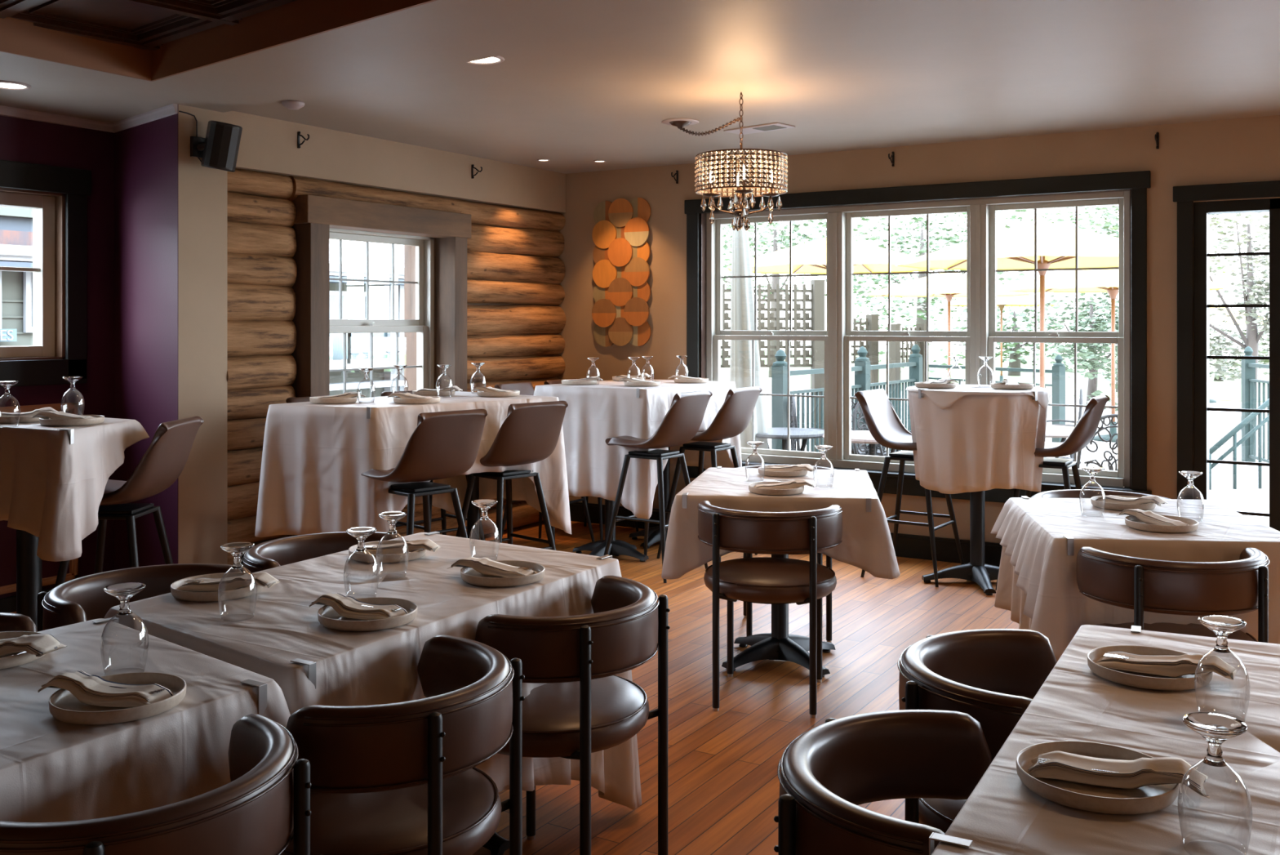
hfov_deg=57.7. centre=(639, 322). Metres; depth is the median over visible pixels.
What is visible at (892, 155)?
wall hook
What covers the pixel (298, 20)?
trim
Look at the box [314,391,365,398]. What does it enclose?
napkin
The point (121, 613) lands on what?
bowl
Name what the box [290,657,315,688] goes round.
clip
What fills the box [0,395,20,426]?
bowl
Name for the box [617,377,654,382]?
napkin
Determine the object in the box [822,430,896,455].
patio table
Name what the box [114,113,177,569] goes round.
wall
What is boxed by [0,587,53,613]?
baseboard
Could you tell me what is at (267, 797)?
dining chair
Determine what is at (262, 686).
clip
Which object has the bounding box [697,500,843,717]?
dining chair
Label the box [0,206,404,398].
house
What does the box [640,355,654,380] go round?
water goblet
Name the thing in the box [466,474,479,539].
bar table
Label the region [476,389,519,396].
plate
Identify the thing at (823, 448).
water goblet
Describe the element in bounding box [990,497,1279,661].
tablecloth
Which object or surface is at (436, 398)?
plate
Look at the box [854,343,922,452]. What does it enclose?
railing
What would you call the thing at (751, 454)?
bowl
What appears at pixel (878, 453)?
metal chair
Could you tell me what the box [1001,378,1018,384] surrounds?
napkin
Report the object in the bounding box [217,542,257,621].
water goblet
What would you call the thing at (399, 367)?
water goblet
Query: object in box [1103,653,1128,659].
fork
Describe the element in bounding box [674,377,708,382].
plate
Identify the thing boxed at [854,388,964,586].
bar stool
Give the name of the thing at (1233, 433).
stair handrail
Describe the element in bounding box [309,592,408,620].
napkin
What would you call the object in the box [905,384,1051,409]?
tablecloth
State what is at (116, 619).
clip
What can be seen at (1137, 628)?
clip
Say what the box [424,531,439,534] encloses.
clip
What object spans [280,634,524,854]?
dining chair
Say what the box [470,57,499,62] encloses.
diffuser
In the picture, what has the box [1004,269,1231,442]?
parasol
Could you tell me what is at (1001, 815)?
tablecloth
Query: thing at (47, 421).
plate
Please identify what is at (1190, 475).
water goblet
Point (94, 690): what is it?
napkin
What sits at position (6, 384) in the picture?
water goblet
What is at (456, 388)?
napkin
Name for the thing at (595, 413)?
tablecloth
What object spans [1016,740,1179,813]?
plate
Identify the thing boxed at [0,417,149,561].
tablecloth
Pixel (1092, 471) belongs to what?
water goblet
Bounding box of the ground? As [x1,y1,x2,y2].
[762,386,1269,526]
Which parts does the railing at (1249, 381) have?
post, rail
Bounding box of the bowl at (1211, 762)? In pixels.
[1177,758,1252,854]
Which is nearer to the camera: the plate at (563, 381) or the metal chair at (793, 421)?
the plate at (563, 381)
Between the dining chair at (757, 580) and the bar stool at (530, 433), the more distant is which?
the bar stool at (530, 433)
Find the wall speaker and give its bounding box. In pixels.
[178,111,242,172]
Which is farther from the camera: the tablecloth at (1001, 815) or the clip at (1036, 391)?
the clip at (1036, 391)
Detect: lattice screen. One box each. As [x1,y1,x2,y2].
[720,280,824,452]
[851,314,878,389]
[887,323,928,416]
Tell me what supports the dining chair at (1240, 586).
on the floor
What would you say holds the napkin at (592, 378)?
on the plate at (563, 381)
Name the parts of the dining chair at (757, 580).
leg, leg, seat frame, seat, backrest, leg, leg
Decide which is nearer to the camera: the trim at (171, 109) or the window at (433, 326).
the trim at (171, 109)
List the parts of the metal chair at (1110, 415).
armrest, frame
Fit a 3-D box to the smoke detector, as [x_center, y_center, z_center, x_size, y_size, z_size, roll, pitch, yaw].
[-1.726,-1.081,5.782,0.110,0.034,0.110,0,0,32]
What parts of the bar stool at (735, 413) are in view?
leg, leg, seat plate, leg, leg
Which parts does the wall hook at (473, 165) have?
plate, hook arm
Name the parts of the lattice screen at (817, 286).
post, lattice panel, post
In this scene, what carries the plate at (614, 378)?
on the tablecloth at (595, 413)
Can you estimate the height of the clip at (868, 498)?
0.054 m
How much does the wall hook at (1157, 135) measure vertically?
0.092 m
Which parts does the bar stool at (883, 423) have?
leg, leg, seat plate, leg, leg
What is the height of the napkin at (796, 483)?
0.039 m
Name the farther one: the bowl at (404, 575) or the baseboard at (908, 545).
the baseboard at (908, 545)
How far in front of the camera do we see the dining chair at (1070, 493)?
4.83 m
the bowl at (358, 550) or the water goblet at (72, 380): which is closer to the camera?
the bowl at (358, 550)
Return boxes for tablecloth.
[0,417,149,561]
[0,617,290,822]
[103,532,641,809]
[254,391,571,537]
[533,378,742,519]
[661,466,900,579]
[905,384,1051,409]
[907,391,1048,493]
[931,624,1279,854]
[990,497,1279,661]
[994,546,1228,642]
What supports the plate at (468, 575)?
on the tablecloth at (372, 667)
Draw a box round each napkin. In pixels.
[0,407,58,416]
[0,633,66,657]
[31,411,97,419]
[37,670,173,707]
[177,572,279,591]
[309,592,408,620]
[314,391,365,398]
[354,538,440,554]
[386,392,433,398]
[417,385,462,391]
[448,556,537,577]
[471,386,513,391]
[566,376,603,381]
[615,373,651,377]
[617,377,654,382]
[668,374,702,378]
[753,479,814,488]
[763,463,817,471]
[922,377,958,383]
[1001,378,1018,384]
[1027,750,1209,798]
[1095,494,1167,506]
[1096,650,1236,679]
[1118,508,1188,525]
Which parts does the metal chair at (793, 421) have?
frame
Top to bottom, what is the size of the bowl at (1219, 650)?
0.119 m
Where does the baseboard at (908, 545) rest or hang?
attached to the wall at (1245, 149)
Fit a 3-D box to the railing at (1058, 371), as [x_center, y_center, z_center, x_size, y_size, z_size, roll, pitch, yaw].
[4.470,0.975,15.000,0.130,1.190,2.440,0,0,-30]
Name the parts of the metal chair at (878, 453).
seat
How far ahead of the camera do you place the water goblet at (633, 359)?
7.45 m
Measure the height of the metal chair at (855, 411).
0.982 m
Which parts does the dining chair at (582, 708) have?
leg, backrest, seat, leg, seat frame, leg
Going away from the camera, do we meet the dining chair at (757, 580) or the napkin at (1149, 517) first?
the napkin at (1149, 517)
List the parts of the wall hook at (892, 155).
hook arm, plate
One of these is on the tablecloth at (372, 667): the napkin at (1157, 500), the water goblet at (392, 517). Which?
the water goblet at (392, 517)
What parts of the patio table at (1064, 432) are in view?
leg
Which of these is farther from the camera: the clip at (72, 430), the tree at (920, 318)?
the tree at (920, 318)
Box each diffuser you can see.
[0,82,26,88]
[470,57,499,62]
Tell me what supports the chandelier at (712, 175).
hanging from the ceiling
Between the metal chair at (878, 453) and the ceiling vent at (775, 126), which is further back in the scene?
the metal chair at (878, 453)
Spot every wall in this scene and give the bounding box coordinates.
[0,115,114,598]
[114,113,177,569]
[177,104,566,564]
[555,115,1279,542]
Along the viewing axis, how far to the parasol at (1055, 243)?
11.55 m
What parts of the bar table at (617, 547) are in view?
arm, arm, arm, arm, arm, arm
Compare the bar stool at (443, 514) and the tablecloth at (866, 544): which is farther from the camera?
the bar stool at (443, 514)
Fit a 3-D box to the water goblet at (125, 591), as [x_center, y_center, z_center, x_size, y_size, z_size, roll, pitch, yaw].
[-1.016,0.604,2.288,0.088,0.170,0.088,0,0,32]
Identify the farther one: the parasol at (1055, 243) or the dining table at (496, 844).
the parasol at (1055, 243)
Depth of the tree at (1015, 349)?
33.83 m
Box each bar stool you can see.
[54,416,204,587]
[360,408,488,537]
[380,390,485,540]
[455,400,568,550]
[494,381,595,543]
[543,377,638,539]
[604,390,712,582]
[656,386,762,562]
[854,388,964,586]
[995,394,1109,590]
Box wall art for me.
[591,197,651,346]
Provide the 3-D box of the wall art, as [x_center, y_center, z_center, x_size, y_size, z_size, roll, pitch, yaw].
[-0.133,-0.356,8.276,0.478,1.058,0.042,0,0,32]
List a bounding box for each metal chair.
[790,396,824,450]
[851,395,890,456]
[852,400,911,456]
[1046,388,1082,458]
[1057,413,1117,471]
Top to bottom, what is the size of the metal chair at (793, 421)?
0.982 m
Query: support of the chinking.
attached to the wall at (512, 252)
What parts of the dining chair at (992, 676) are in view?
leg, seat, backrest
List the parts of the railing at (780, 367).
post, rail, post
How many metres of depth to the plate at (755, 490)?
4.64 m
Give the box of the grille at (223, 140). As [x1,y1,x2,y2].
[204,123,241,168]
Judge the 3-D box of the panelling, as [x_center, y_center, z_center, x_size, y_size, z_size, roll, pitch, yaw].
[-1.175,-1.270,0.727,7.396,0.120,5.423,0,0,41]
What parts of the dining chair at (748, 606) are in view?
leg, leg, backrest, leg, leg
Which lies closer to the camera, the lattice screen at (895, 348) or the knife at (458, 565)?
the knife at (458, 565)
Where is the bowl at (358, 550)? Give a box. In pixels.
[343,549,379,596]
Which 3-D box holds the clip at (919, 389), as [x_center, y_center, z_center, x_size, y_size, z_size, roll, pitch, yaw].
[1.545,0.386,6.329,0.054,0.054,0.020,0,0,-24]
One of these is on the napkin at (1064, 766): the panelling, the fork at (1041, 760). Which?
the fork at (1041, 760)
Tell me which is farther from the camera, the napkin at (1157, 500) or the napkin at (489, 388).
the napkin at (489, 388)
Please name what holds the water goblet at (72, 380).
on the tablecloth at (52, 488)
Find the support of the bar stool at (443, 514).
on the floor
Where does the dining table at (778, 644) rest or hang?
on the floor
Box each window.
[0,159,91,386]
[291,194,471,397]
[684,170,1151,502]
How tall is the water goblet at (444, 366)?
0.170 m
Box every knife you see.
[48,685,62,688]
[453,564,522,571]
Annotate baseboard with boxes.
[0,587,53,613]
[568,502,1002,566]
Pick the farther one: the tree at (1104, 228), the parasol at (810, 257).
the tree at (1104, 228)
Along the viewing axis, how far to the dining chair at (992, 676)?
2.52 m
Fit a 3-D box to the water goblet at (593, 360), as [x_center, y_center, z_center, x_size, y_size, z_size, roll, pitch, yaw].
[-0.294,0.304,7.308,0.088,0.170,0.088,0,0,32]
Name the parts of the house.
cornice, pane, pane, pane, pane, porch trim, pane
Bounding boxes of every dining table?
[482,831,509,854]
[721,554,835,677]
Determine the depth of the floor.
4.50 m
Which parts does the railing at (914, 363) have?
post, rail, post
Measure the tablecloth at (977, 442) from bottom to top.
0.553 m
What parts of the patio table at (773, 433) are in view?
leg, leg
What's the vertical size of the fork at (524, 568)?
0.005 m
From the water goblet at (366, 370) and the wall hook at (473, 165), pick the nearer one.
the water goblet at (366, 370)
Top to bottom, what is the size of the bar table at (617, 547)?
1.056 m
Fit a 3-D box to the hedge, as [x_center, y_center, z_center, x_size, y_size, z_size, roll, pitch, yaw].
[22.531,1.610,36.624,60.000,0.120,34.000,0,0,32]
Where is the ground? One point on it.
(1247, 497)
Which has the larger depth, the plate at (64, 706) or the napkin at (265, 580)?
the napkin at (265, 580)
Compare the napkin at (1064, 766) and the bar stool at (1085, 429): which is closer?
the napkin at (1064, 766)
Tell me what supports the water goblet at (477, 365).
on the tablecloth at (315, 456)
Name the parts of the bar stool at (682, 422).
leg, leg, seat plate, leg, leg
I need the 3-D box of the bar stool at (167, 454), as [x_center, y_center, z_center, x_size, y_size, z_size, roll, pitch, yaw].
[-2.118,0.923,4.735,0.543,1.059,0.467,0,0,1]
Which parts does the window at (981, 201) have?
sash, sash, sash, sash, sill, sash, sash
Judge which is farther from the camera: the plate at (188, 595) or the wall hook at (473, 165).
the wall hook at (473, 165)
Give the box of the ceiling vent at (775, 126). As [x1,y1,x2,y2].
[723,122,795,134]
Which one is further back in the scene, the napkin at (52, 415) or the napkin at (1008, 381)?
the napkin at (1008, 381)
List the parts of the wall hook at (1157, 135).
hook arm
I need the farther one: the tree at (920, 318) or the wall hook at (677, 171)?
the tree at (920, 318)
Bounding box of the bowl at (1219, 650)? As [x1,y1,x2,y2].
[1194,648,1249,722]
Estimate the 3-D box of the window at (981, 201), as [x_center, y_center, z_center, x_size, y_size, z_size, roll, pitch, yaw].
[1.626,0.110,7.309,2.970,1.910,0.245,0,0,32]
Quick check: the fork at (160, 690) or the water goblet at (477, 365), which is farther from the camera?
the water goblet at (477, 365)
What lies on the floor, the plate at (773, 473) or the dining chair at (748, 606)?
the dining chair at (748, 606)
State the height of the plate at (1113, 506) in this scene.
0.026 m
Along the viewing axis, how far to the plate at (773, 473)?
5.19 m
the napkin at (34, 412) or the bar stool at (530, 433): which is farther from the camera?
the bar stool at (530, 433)
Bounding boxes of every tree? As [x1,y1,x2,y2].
[722,206,1101,329]
[722,219,854,377]
[878,277,1111,375]
[1031,292,1118,411]
[1038,204,1262,391]
[1208,212,1269,421]
[1208,324,1269,381]
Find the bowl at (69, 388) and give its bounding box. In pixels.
[60,388,84,414]
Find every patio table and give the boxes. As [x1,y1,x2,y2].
[755,426,824,451]
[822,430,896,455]
[1044,424,1074,457]
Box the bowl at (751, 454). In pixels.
[745,453,764,481]
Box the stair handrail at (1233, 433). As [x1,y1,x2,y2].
[1208,397,1269,489]
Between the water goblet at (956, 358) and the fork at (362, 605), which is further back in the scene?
the water goblet at (956, 358)
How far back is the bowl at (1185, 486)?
4.04 m
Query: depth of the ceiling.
5.16 m
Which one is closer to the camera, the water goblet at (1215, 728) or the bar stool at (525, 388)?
the water goblet at (1215, 728)
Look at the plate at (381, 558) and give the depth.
3.34 m
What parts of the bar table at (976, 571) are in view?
arm, arm, arm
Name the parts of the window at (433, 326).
sash, sash, frame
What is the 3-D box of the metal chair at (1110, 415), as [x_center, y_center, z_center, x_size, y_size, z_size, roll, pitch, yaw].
[3.099,1.081,7.742,0.542,0.982,0.497,0,0,7]
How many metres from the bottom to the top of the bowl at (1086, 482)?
0.119 m
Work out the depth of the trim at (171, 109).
6.00 m
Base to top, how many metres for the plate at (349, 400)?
0.026 m
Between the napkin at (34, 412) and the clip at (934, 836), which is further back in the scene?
the napkin at (34, 412)
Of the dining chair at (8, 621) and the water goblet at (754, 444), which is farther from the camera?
the water goblet at (754, 444)
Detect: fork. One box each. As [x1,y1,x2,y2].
[109,685,164,693]
[184,579,203,582]
[361,604,401,610]
[518,566,533,569]
[1037,757,1117,772]
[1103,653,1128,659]
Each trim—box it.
[0,0,436,81]
[0,103,177,133]
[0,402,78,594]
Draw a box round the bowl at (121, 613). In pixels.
[100,611,148,675]
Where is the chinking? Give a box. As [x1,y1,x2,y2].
[466,302,542,536]
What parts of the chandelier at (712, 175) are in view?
swag chain, arm, arm, stem, hanging chain, shade frame, lamp shade, arm, arm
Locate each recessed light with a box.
[0,80,31,89]
[466,55,504,64]
[537,158,549,161]
[593,160,605,162]
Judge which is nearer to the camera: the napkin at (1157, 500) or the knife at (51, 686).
the knife at (51, 686)
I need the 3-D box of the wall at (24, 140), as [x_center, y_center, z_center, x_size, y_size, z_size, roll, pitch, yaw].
[-5.166,0.100,2.767,0.200,2.700,8.700,0,0,32]
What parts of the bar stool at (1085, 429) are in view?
leg, leg, seat plate, leg, leg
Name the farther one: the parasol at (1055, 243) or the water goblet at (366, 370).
the parasol at (1055, 243)
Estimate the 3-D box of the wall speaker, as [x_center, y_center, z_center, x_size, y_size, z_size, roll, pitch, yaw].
[-2.125,-0.900,5.808,0.285,0.296,0.184,0,0,9]
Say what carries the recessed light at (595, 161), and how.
in the ceiling
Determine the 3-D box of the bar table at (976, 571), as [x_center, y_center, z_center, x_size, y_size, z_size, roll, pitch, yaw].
[1.881,0.912,6.474,0.728,1.076,0.728,0,0,32]
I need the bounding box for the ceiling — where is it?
[0,0,1279,173]
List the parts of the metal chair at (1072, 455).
armrest, armrest, frame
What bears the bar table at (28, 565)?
on the floor
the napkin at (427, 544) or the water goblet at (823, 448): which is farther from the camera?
the water goblet at (823, 448)
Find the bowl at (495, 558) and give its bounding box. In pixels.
[469,518,499,560]
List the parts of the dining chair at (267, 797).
leg, leg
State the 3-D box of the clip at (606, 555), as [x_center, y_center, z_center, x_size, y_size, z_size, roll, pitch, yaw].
[-0.105,0.713,3.409,0.020,0.054,0.054,0,0,34]
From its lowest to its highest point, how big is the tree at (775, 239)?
5.906 m
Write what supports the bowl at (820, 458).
on the water goblet at (823, 448)
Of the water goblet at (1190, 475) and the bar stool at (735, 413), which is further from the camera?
the bar stool at (735, 413)
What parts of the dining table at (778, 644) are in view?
arm, arm, arm, arm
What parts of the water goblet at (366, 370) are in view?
stem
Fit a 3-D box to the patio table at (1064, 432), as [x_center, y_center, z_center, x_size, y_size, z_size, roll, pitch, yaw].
[3.157,1.208,9.200,0.860,0.736,0.860,0,0,32]
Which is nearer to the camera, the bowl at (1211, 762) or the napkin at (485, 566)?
the bowl at (1211, 762)
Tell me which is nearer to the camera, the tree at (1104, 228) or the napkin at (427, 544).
the napkin at (427, 544)
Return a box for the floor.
[8,520,1019,854]
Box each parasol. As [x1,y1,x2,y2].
[727,237,936,274]
[865,272,1033,377]
[895,221,1118,387]
[939,294,1065,381]
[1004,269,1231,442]
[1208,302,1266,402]
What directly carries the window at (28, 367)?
in the wall at (24, 140)
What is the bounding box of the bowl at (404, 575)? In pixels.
[376,532,408,578]
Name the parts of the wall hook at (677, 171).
hook arm, plate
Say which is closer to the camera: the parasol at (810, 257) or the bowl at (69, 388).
the bowl at (69, 388)
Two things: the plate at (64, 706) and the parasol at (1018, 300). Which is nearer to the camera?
the plate at (64, 706)
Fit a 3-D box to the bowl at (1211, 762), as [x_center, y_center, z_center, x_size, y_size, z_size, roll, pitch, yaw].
[0.748,0.630,1.512,0.088,0.119,0.088,0,0,32]
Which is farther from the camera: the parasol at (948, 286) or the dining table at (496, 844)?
the parasol at (948, 286)
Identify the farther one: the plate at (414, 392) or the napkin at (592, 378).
the napkin at (592, 378)
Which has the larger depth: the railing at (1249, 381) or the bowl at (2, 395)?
the railing at (1249, 381)
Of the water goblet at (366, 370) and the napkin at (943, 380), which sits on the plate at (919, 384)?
the napkin at (943, 380)
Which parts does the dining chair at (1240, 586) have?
leg, seat, leg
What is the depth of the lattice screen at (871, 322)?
12.75 m
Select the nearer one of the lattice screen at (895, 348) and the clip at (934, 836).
the clip at (934, 836)
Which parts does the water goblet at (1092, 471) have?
stem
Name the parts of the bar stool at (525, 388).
leg, leg, leg, leg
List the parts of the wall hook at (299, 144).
plate, hook arm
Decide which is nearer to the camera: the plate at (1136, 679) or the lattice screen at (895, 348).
the plate at (1136, 679)
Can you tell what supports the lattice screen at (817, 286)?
on the ground
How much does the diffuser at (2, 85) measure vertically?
0.005 m
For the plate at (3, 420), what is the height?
0.026 m
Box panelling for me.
[0,0,297,50]
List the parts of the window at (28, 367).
frame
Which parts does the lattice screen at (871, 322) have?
lattice panel, post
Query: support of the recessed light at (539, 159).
in the ceiling
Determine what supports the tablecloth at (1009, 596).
on the dining table
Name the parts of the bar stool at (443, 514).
leg, leg, leg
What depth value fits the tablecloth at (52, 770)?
2.05 m
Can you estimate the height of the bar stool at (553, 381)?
1.059 m
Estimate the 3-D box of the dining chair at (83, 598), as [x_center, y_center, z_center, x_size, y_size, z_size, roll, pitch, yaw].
[-1.299,1.075,3.123,0.537,0.750,0.562,0,0,29]
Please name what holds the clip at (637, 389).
attached to the tablecloth at (595, 413)
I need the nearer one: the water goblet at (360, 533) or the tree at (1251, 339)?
the water goblet at (360, 533)
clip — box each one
[57,428,74,444]
[92,616,119,623]
[240,679,266,714]
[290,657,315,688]
[366,405,376,418]
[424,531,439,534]
[596,554,612,559]
[636,387,644,397]
[682,492,688,508]
[865,496,871,511]
[918,388,925,398]
[928,831,973,854]
[1029,390,1037,400]
[1063,535,1074,555]
[1130,625,1141,632]
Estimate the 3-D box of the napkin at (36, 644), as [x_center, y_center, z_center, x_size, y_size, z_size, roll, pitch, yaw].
[-1.307,0.660,2.377,0.247,0.040,0.089,0,0,12]
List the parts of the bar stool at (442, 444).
leg, seat plate, leg, leg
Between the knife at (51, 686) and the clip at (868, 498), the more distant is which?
the clip at (868, 498)
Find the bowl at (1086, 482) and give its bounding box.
[1079,482,1105,516]
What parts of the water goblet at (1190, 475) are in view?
stem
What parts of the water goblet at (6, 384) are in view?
stem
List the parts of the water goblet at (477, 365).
stem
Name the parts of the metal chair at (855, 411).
armrest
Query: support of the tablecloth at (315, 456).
on the bar table at (473, 514)
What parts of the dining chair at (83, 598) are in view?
leg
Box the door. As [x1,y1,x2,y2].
[1173,180,1279,531]
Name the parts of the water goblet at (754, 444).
stem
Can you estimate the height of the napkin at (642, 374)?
0.042 m
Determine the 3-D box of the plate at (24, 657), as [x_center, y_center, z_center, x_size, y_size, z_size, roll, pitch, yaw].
[-1.335,0.676,2.383,0.226,0.026,0.226,0,0,32]
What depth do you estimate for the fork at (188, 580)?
2.96 m
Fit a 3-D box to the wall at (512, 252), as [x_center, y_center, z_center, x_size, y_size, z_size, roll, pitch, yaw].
[-1.496,0.104,7.197,0.210,2.707,3.308,0,0,32]
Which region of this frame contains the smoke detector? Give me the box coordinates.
[281,100,304,110]
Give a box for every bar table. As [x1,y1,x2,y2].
[16,528,42,630]
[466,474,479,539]
[572,446,670,561]
[921,490,999,595]
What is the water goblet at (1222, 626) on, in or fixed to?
on the tablecloth at (1001, 815)
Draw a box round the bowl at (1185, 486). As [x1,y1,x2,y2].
[1177,486,1204,522]
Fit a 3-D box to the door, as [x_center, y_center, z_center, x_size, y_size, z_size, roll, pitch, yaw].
[3.781,0.350,5.956,1.900,2.200,0.172,0,0,32]
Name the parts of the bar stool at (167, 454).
leg, leg, seat plate, leg, leg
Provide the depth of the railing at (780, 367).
10.04 m
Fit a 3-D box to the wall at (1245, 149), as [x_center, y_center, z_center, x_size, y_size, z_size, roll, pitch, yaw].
[3.380,0.100,6.257,9.600,2.700,0.200,0,0,32]
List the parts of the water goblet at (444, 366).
stem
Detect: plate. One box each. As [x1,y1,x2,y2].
[0,412,39,423]
[0,631,45,669]
[39,414,104,426]
[48,671,186,724]
[170,572,262,601]
[309,395,357,404]
[317,596,417,631]
[348,540,426,563]
[393,395,440,404]
[412,389,455,396]
[460,560,545,586]
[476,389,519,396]
[561,378,596,385]
[612,376,645,381]
[623,380,660,386]
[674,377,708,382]
[748,481,804,495]
[757,465,808,476]
[915,382,956,388]
[991,382,1033,389]
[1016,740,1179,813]
[1087,644,1213,690]
[1090,495,1155,510]
[1124,514,1198,533]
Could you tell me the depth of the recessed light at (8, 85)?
5.27 m
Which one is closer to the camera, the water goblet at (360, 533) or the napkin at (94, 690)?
the napkin at (94, 690)
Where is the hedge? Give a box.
[720,350,1269,402]
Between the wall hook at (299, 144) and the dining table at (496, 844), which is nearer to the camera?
the dining table at (496, 844)
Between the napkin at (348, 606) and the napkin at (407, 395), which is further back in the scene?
the napkin at (407, 395)
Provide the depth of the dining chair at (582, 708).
2.80 m
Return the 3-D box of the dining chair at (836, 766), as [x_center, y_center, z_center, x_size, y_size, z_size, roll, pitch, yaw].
[0.491,1.075,1.843,0.537,0.750,0.563,0,0,20]
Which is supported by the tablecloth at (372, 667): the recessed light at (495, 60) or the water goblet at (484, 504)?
the water goblet at (484, 504)
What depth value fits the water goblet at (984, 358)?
6.57 m
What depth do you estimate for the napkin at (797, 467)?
5.24 m
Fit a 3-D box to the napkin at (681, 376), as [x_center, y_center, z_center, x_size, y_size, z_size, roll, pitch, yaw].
[0.307,0.361,7.575,0.245,0.039,0.086,0,0,12]
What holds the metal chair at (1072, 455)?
on the ground
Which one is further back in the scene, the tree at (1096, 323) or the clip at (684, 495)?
the tree at (1096, 323)
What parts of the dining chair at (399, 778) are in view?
seat, backrest, leg, seat frame, leg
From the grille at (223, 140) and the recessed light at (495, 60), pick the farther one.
the grille at (223, 140)
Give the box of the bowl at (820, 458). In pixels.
[813,457,834,487]
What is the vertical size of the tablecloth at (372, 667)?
0.723 m
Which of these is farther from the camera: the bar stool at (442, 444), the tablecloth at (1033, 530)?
the bar stool at (442, 444)
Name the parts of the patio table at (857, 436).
leg, leg, leg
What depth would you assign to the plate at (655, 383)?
7.08 m
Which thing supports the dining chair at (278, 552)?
on the floor
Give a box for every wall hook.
[297,131,309,148]
[471,164,482,178]
[671,169,678,183]
[888,151,894,166]
[1155,132,1159,149]
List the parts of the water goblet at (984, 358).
stem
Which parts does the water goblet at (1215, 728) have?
stem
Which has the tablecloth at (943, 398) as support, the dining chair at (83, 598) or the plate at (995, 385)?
the plate at (995, 385)
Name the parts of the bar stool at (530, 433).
leg, leg, seat plate, leg, leg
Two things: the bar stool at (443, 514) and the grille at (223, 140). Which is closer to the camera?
the grille at (223, 140)
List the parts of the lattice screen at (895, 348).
post, lattice panel, post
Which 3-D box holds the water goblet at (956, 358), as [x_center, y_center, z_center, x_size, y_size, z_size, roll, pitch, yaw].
[1.799,0.276,6.607,0.088,0.170,0.088,0,0,32]
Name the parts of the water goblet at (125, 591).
stem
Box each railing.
[771,346,870,452]
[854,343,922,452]
[928,354,1065,442]
[1241,346,1269,462]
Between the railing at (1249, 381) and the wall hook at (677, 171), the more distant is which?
the railing at (1249, 381)
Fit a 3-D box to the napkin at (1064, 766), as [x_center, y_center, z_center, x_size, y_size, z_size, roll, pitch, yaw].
[0.704,0.659,1.716,0.245,0.042,0.094,0,0,24]
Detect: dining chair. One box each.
[0,612,37,631]
[0,713,311,854]
[37,563,242,631]
[239,531,399,573]
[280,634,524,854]
[475,575,670,854]
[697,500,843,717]
[737,464,835,642]
[773,709,991,854]
[897,628,1057,833]
[1031,488,1169,498]
[1075,546,1270,642]
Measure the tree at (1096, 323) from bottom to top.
2.161 m
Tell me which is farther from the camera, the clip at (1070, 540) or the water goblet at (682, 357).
the water goblet at (682, 357)
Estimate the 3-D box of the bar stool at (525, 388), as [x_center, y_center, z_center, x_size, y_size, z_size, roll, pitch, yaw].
[-0.618,0.923,7.519,0.543,1.059,0.467,0,0,32]
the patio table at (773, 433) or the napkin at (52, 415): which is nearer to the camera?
the napkin at (52, 415)
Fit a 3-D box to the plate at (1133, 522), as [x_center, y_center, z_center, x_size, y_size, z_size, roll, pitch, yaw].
[1.752,0.676,3.904,0.226,0.026,0.226,0,0,32]
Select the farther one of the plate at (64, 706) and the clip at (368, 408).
the clip at (368, 408)
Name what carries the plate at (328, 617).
on the tablecloth at (372, 667)
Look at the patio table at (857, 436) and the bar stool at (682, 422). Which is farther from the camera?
the patio table at (857, 436)
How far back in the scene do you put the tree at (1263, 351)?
30.62 m
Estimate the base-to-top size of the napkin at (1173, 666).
0.039 m
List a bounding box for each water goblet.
[0,380,20,426]
[60,376,84,414]
[100,582,148,675]
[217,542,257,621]
[343,526,379,596]
[356,367,375,403]
[376,511,408,578]
[391,364,408,397]
[435,364,453,397]
[469,498,499,560]
[470,362,486,393]
[586,357,599,384]
[626,356,640,378]
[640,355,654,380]
[675,355,688,374]
[745,440,764,481]
[813,444,834,487]
[948,355,964,386]
[977,355,993,386]
[1079,466,1105,516]
[1177,470,1204,522]
[1177,711,1252,854]
[1194,614,1249,722]
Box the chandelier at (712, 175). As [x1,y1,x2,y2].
[661,92,788,231]
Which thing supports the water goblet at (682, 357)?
on the tablecloth at (595, 413)
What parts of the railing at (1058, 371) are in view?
rail, post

